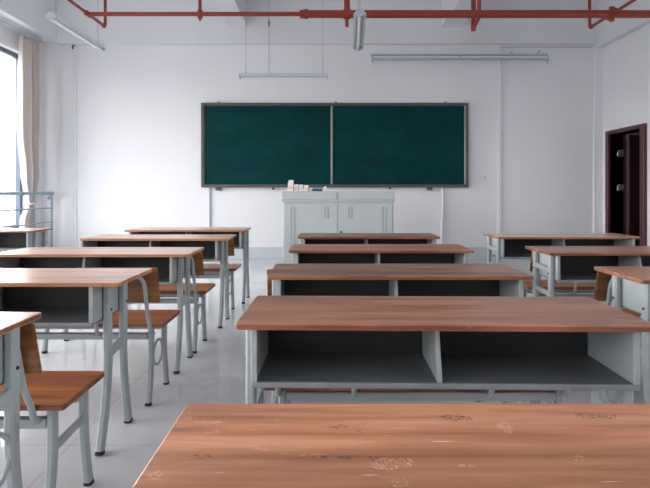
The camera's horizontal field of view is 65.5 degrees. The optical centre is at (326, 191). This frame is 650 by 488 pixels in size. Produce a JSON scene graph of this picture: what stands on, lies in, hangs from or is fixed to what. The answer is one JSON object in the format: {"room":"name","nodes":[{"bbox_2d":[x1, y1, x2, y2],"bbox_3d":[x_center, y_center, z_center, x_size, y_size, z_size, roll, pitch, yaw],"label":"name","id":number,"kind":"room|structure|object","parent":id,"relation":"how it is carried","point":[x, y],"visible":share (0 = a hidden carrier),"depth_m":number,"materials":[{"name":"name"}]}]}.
{"room":"classroom","nodes":[
{"label":"classroom","id":0,"kind":"room"},
{"bbox_2d":[0,23,40,251],"bbox_3d":[-4.875,-1.023,2.600,0.250,4.280,11.600,0,0,0],"label":"wall","id":1,"kind":"structure","parent":0,"point":[9,37],"depth_m":8.02,"materials":[{"name":"white paint"}]},
{"bbox_2d":[0,46,21,227],"bbox_3d":[-4.815,-0.783,6.160,0.190,2.760,3.780,0,0,0],"label":"window","id":2,"kind":"structure","parent":1,"relation":"in","point":[18,184],"depth_m":7.96,"materials":[{"name":"glass"}]},
{"bbox_2d":[0,19,41,42],"bbox_3d":[-4.610,-2.442,2.525,0.036,0.081,11.250,0,0,0],"label":"track","id":3,"kind":"object","parent":1,"relation":"attached to","point":[1,21],"visible":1,"depth_m":7.59,"materials":[{"name":"grey metal"}]},
{"bbox_2d":[17,34,39,227],"bbox_3d":[-4.633,-0.758,7.836,0.175,3.250,0.536,0,0,0],"label":"curtain","id":4,"kind":"object","parent":3,"relation":"hanging from","point":[28,78],"visible":0.88,"depth_m":7.79,"materials":[{"name":"fabric"}]},
{"bbox_2d":[0,0,56,42],"bbox_3d":[-4.595,-2.823,2.600,0.310,0.680,11.600,0,0,0],"label":"trim","id":5,"kind":"structure","parent":1,"relation":"attached to","point":[28,16],"depth_m":7.67,"materials":[{"name":"paint"}]},
{"bbox_2d":[41,43,594,246],"bbox_3d":[-0.140,-1.023,8.500,9.820,4.280,0.200,0,0,0],"label":"wall","id":6,"kind":"structure","parent":0,"point":[139,106],"depth_m":8.40,"materials":[{"name":"white paint"}]},
{"bbox_2d":[61,45,76,246],"bbox_3d":[-4.290,-0.663,8.390,0.260,3.560,0.020,0,0,0],"label":"trim","id":7,"kind":"structure","parent":6,"relation":"attached to","point":[66,50],"depth_m":8.38,"materials":[{"name":"white paint"}]},
{"bbox_2d":[73,49,73,246],"bbox_3d":[-4.200,-0.736,8.373,0.014,3.295,0.014,0,0,0],"label":"conduit","id":8,"kind":"object","parent":6,"relation":"attached to","point":[73,49],"visible":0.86,"depth_m":8.37,"materials":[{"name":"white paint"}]},
{"bbox_2d":[209,188,210,226],"bbox_3d":[-1.946,0.423,8.380,0.026,0.978,0.026,0,0,23],"label":"conduit","id":9,"kind":"object","parent":6,"relation":"attached to","point":[209,188],"visible":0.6,"depth_m":8.37,"materials":[{"name":"grey metal"}]},
{"bbox_2d":[214,0,246,26],"bbox_3d":[-1.455,-2.938,2.550,0.290,0.450,11.500,0,0,0],"label":"beam","id":10,"kind":"structure","parent":6,"relation":"attached to","point":[223,5],"depth_m":7.74,"materials":[{"name":"paint"}]},
{"bbox_2d":[57,0,597,44],"bbox_3d":[0.005,-2.803,8.350,8.890,0.720,0.100,0,0,0],"label":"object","id":11,"kind":"structure","parent":6,"relation":"attached to","point":[119,30],"depth_m":8.30,"materials":[{"name":"paint"}]},
{"bbox_2d":[201,101,468,189],"bbox_3d":[0.128,-0.764,8.357,4.412,1.476,0.083,0,0,0],"label":"chalkboard","id":12,"kind":"object","parent":6,"relation":"attached to","point":[335,144],"visible":1,"depth_m":8.35,"materials":[{"name":"metal"}]},
{"bbox_2d":[228,247,495,258],"bbox_3d":[0.135,1.017,8.393,8.590,0.200,0.015,0,0,0],"label":"baseboard","id":13,"kind":"structure","parent":6,"relation":"attached to","point":[254,252],"depth_m":8.38,"materials":[{"name":"tile"}]},
{"bbox_2d":[440,188,443,243],"bbox_3d":[1.909,0.423,8.370,0.063,0.979,0.038,0,0,0],"label":"conduit","id":14,"kind":"object","parent":6,"relation":"attached to","point":[442,189],"visible":0.91,"depth_m":8.35,"materials":[{"name":"white plastic"}]},
{"bbox_2d":[370,51,549,62],"bbox_3d":[2.146,-2.210,8.249,2.871,0.270,0.288,0,0,0],"label":"lamp","id":15,"kind":"object","parent":6,"relation":"attached to","point":[510,56],"visible":1,"depth_m":8.14,"materials":[{"name":"white metal"}]},
{"bbox_2d":[441,0,482,26],"bbox_3d":[2.045,-2.938,2.550,0.330,0.450,11.500,0,0,0],"label":"beam","id":16,"kind":"structure","parent":6,"relation":"attached to","point":[445,4],"depth_m":7.90,"materials":[{"name":"paint"}]},
{"bbox_2d":[478,175,486,180],"bbox_3d":[2.578,-0.233,8.391,0.150,0.090,0.016,0,0,0],"label":"light switch","id":17,"kind":"object","parent":6,"relation":"attached to","point":[480,177],"visible":1,"depth_m":8.38,"materials":[{"name":"white plastic"}]},
{"bbox_2d":[498,48,500,232],"bbox_3d":[2.864,-0.740,8.384,0.055,3.310,0.029,0,0,0],"label":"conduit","id":18,"kind":"object","parent":6,"relation":"attached to","point":[499,49],"visible":0.58,"depth_m":8.37,"materials":[{"name":"white paint"}]},
{"bbox_2d":[593,48,602,232],"bbox_3d":[4.500,-0.633,8.385,0.140,3.500,0.030,0,0,0],"label":"trim","id":19,"kind":"structure","parent":6,"relation":"attached to","point":[597,52],"depth_m":8.37,"materials":[{"name":"white paint"}]},
{"bbox_2d":[0,259,644,487],"bbox_3d":[-0.140,1.177,2.600,9.820,0.120,12.000,0,0,0],"label":"floor","id":20,"kind":"structure","parent":0,"point":[215,374],"depth_m":2.83,"materials":[{"name":"tile"}]},
{"bbox_2d":[0,312,40,487],"bbox_3d":[-1.495,0.750,1.390,1.200,0.746,0.400,0,0,0],"label":"school desk","id":21,"kind":"object","parent":20,"relation":"on","point":[10,322],"visible":1,"depth_m":1.47,"materials":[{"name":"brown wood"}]},
{"bbox_2d":[0,228,52,249],"bbox_3d":[-3.470,0.750,5.100,1.200,0.746,0.400,0,0,0],"label":"school desk","id":22,"kind":"object","parent":20,"relation":"on","point":[10,238],"visible":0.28,"depth_m":5.17,"materials":[{"name":"brown wood"}]},
{"bbox_2d":[0,192,53,246],"bbox_3d":[-4.518,0.556,2.583,0.147,1.122,11.465,0,0,0],"label":"guard rail","id":23,"kind":"object","parent":20,"relation":"on","point":[50,197],"visible":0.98,"depth_m":7.80,"materials":[{"name":"silver metal"}]},
{"bbox_2d":[0,323,103,487],"bbox_3d":[-1.470,0.760,1.734,1.237,0.719,0.436,0,0,0],"label":"chair","id":24,"kind":"object","parent":20,"relation":"on","point":[51,392],"visible":0.88,"depth_m":1.69,"materials":[{"name":"brown wood"}]},
{"bbox_2d":[0,268,151,455],"bbox_3d":[-1.499,0.750,2.300,1.268,0.746,0.400,0,0,0],"label":"school desk","id":25,"kind":"object","parent":20,"relation":"on","point":[64,297],"visible":1,"depth_m":2.31,"materials":[{"name":"brown wood"}]},
{"bbox_2d":[0,267,179,405],"bbox_3d":[-1.455,0.751,2.746,1.200,0.738,0.428,0,0,0],"label":"bench","id":26,"kind":"object","parent":20,"relation":"on","point":[144,289],"visible":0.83,"depth_m":2.67,"materials":[{"name":"brown wood"}]},
{"bbox_2d":[0,247,203,373],"bbox_3d":[-1.466,0.750,3.260,1.252,0.746,0.400,0,0,0],"label":"school desk","id":27,"kind":"object","parent":20,"relation":"on","point":[172,263],"visible":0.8,"depth_m":3.31,"materials":[{"name":"brown wood"}]},
{"bbox_2d":[41,251,214,352],"bbox_3d":[-1.440,0.760,3.606,1.200,0.719,0.428,0,0,0],"label":"bench","id":28,"kind":"object","parent":20,"relation":"on","point":[168,293],"visible":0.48,"depth_m":3.53,"materials":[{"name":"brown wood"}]},
{"bbox_2d":[80,234,235,327],"bbox_3d":[-1.424,0.750,4.290,1.238,0.746,0.400,0,0,0],"label":"school desk","id":29,"kind":"object","parent":20,"relation":"on","point":[215,246],"visible":0.56,"depth_m":4.30,"materials":[{"name":"brown wood"}]},
{"bbox_2d":[124,227,250,303],"bbox_3d":[-1.410,0.750,5.200,1.200,0.746,0.400,0,0,0],"label":"school desk","id":30,"kind":"object","parent":20,"relation":"on","point":[241,241],"visible":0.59,"depth_m":5.15,"materials":[{"name":"brown wood"}]},
{"bbox_2d":[183,238,240,308],"bbox_3d":[-1.420,0.760,4.636,1.200,0.719,0.428,0,0,0],"label":"bench","id":31,"kind":"object","parent":20,"relation":"on","point":[210,270],"visible":0.29,"depth_m":4.60,"materials":[{"name":"brown wood"}]},
{"bbox_2d":[282,191,393,263],"bbox_3d":[0.139,0.552,6.700,1.432,1.129,0.660,0,0,0],"label":"base cabinet","id":32,"kind":"object","parent":20,"relation":"on","point":[303,211],"visible":0.65,"depth_m":6.39,"materials":[{"name":"metal"}]},
{"bbox_2d":[288,180,293,190],"bbox_3d":[-0.463,-0.083,6.499,0.070,0.142,0.086,0,0,2],"label":"box","id":33,"kind":"object","parent":32,"relation":"on","point":[290,183],"visible":0.95,"depth_m":6.46,"materials":[{"name":"white cardboard"}]},
{"bbox_2d":[304,185,308,190],"bbox_3d":[-0.264,-0.050,6.499,0.058,0.075,0.072,0,0,5],"label":"box","id":34,"kind":"object","parent":32,"relation":"on","point":[306,187],"visible":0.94,"depth_m":6.46,"materials":[{"name":"white cardboard"}]},
{"bbox_2d":[312,188,321,190],"bbox_3d":[-0.129,-0.035,6.500,0.130,0.045,0.050,0,0,-6],"label":"eraser","id":35,"kind":"object","parent":32,"relation":"on","point":[313,189],"visible":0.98,"depth_m":6.48,"materials":[{"name":"blue fabric"}]},
{"bbox_2d":[298,233,439,243],"bbox_3d":[0.352,0.750,4.440,1.200,0.746,0.400,0,0,0],"label":"school desk","id":36,"kind":"object","parent":20,"relation":"on","point":[304,238],"visible":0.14,"depth_m":4.48,"materials":[{"name":"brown wood"}]},
{"bbox_2d":[267,269,479,401],"bbox_3d":[0.285,0.760,2.806,1.200,0.719,0.428,0,0,0],"label":"bench","id":37,"kind":"object","parent":20,"relation":"on","point":[269,282],"visible":0.02,"depth_m":2.63,"materials":[{"name":"brown wood"}]},
{"bbox_2d":[289,244,473,263],"bbox_3d":[0.352,0.750,3.460,1.200,0.746,0.400,0,0,0],"label":"school desk","id":38,"kind":"object","parent":20,"relation":"on","point":[301,253],"visible":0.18,"depth_m":3.56,"materials":[{"name":"brown wood"}]},
{"bbox_2d":[132,404,649,487],"bbox_3d":[0.350,0.750,0.701,1.200,0.746,0.402,0,0,0],"label":"school desk","id":39,"kind":"object","parent":20,"relation":"on","point":[208,445],"visible":1,"depth_m":0.75,"materials":[{"name":"brown wood"}]},
{"bbox_2d":[267,264,533,403],"bbox_3d":[0.330,0.750,2.465,1.200,0.746,0.400,0,0,0],"label":"school desk","id":40,"kind":"object","parent":20,"relation":"on","point":[491,280],"visible":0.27,"depth_m":2.56,"materials":[{"name":"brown wood"}]},
{"bbox_2d":[264,388,583,403],"bbox_3d":[0.352,0.760,1.961,1.200,0.719,0.428,0,0,0],"label":"bench","id":41,"kind":"object","parent":20,"relation":"on","point":[285,395],"visible":0.2,"depth_m":1.89,"materials":[{"name":"grey metal"}]},
{"bbox_2d":[235,296,649,403],"bbox_3d":[0.340,0.750,1.630,1.200,0.746,0.400,0,0,1],"label":"school desk","id":42,"kind":"object","parent":20,"relation":"on","point":[343,342],"visible":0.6,"depth_m":1.58,"materials":[{"name":"brown wood"}]},
{"bbox_2d":[523,251,595,297],"bbox_3d":[2.050,0.760,3.766,1.200,0.719,0.428,0,0,0],"label":"bench","id":43,"kind":"object","parent":20,"relation":"on","point":[573,288],"visible":0.12,"depth_m":3.69,"materials":[{"name":"brown wood"}]},
{"bbox_2d":[483,233,639,263],"bbox_3d":[2.035,0.749,4.433,1.200,0.745,0.413,0,0,0],"label":"school desk","id":44,"kind":"object","parent":20,"relation":"on","point":[501,245],"visible":0.34,"depth_m":4.48,"materials":[{"name":"brown wood"}]},
{"bbox_2d":[525,246,649,296],"bbox_3d":[1.984,0.749,3.323,1.208,0.745,0.413,0,0,0],"label":"school desk","id":45,"kind":"object","parent":20,"relation":"on","point":[559,264],"visible":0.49,"depth_m":3.35,"materials":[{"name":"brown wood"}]},
{"bbox_2d":[593,271,641,398],"bbox_3d":[1.985,0.760,2.776,1.200,0.719,0.428,0,0,0],"label":"bench","id":46,"kind":"object","parent":20,"relation":"on","point":[603,286],"visible":0.05,"depth_m":2.60,"materials":[{"name":"brown wood"}]},
{"bbox_2d":[594,266,649,403],"bbox_3d":[1.966,0.749,2.353,1.232,0.745,0.413,0,0,0],"label":"school desk","id":47,"kind":"object","parent":20,"relation":"on","point":[630,284],"visible":0.59,"depth_m":2.34,"materials":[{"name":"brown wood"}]},
{"bbox_2d":[605,123,646,245],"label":"door","id":48,"kind":"structure","parent":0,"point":[636,144],"depth_m":8.08,"materials":[{"name":"red wood"}]},
{"bbox_2d":[603,24,649,245],"bbox_3d":[4.670,-1.023,2.600,0.200,4.280,11.600,0,0,0],"label":"wall","id":49,"kind":"structure","parent":0,"point":[626,61],"depth_m":7.78,"materials":[{"name":"white paint"}]},
{"bbox_2d":[595,0,649,47],"bbox_3d":[4.510,-2.773,2.600,0.120,0.780,11.600,0,0,0],"label":"trim","id":50,"kind":"structure","parent":49,"relation":"attached to","point":[609,33],"depth_m":7.72,"materials":[{"name":"paint"}]},
{"bbox_2d":[626,132,639,234],"bbox_3d":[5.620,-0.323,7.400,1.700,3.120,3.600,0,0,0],"label":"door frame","id":51,"kind":"structure","parent":0,"point":[637,133],"depth_m":9.10,"materials":[{"name":"grey metal"}]},
{"bbox_3d":[-0.140,-3.238,2.600,9.820,0.150,12.000,0,0,0],"label":"ceiling","id":52,"kind":"structure","parent":0,"visible":0},
{"bbox_2d":[45,12,105,50],"bbox_3d":[-2.920,-2.493,5.940,0.130,1.340,1.212,0,0,0],"label":"pendant lamp","id":53,"kind":"object","parent":52,"relation":"hanging from","point":[52,16],"visible":1,"depth_m":5.81,"materials":[{"name":"white metal"}]},
{"bbox_2d":[239,21,326,78],"bbox_3d":[-0.629,-2.397,7.300,1.270,1.531,0.130,0,0,0],"label":"pendant lamp","id":54,"kind":"object","parent":52,"relation":"hanging from","point":[245,75],"visible":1,"depth_m":7.28,"materials":[{"name":"white metal"}]},
{"bbox_2d":[67,0,649,30],"bbox_3d":[0.725,-2.557,1.719,7.151,1.213,9.518,0,0,0],"label":"pipe","id":55,"kind":"object","parent":52,"relation":"attached to","point":[613,12],"visible":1,"depth_m":5.92,"materials":[{"name":"red metal"}]},
{"bbox_2d":[353,0,365,50],"bbox_3d":[0.362,-2.468,5.720,0.130,1.390,1.252,0,0,3],"label":"pendant lamp","id":56,"kind":"object","parent":52,"relation":"hanging from","point":[359,19],"visible":1,"depth_m":5.59,"materials":[{"name":"white metal"}]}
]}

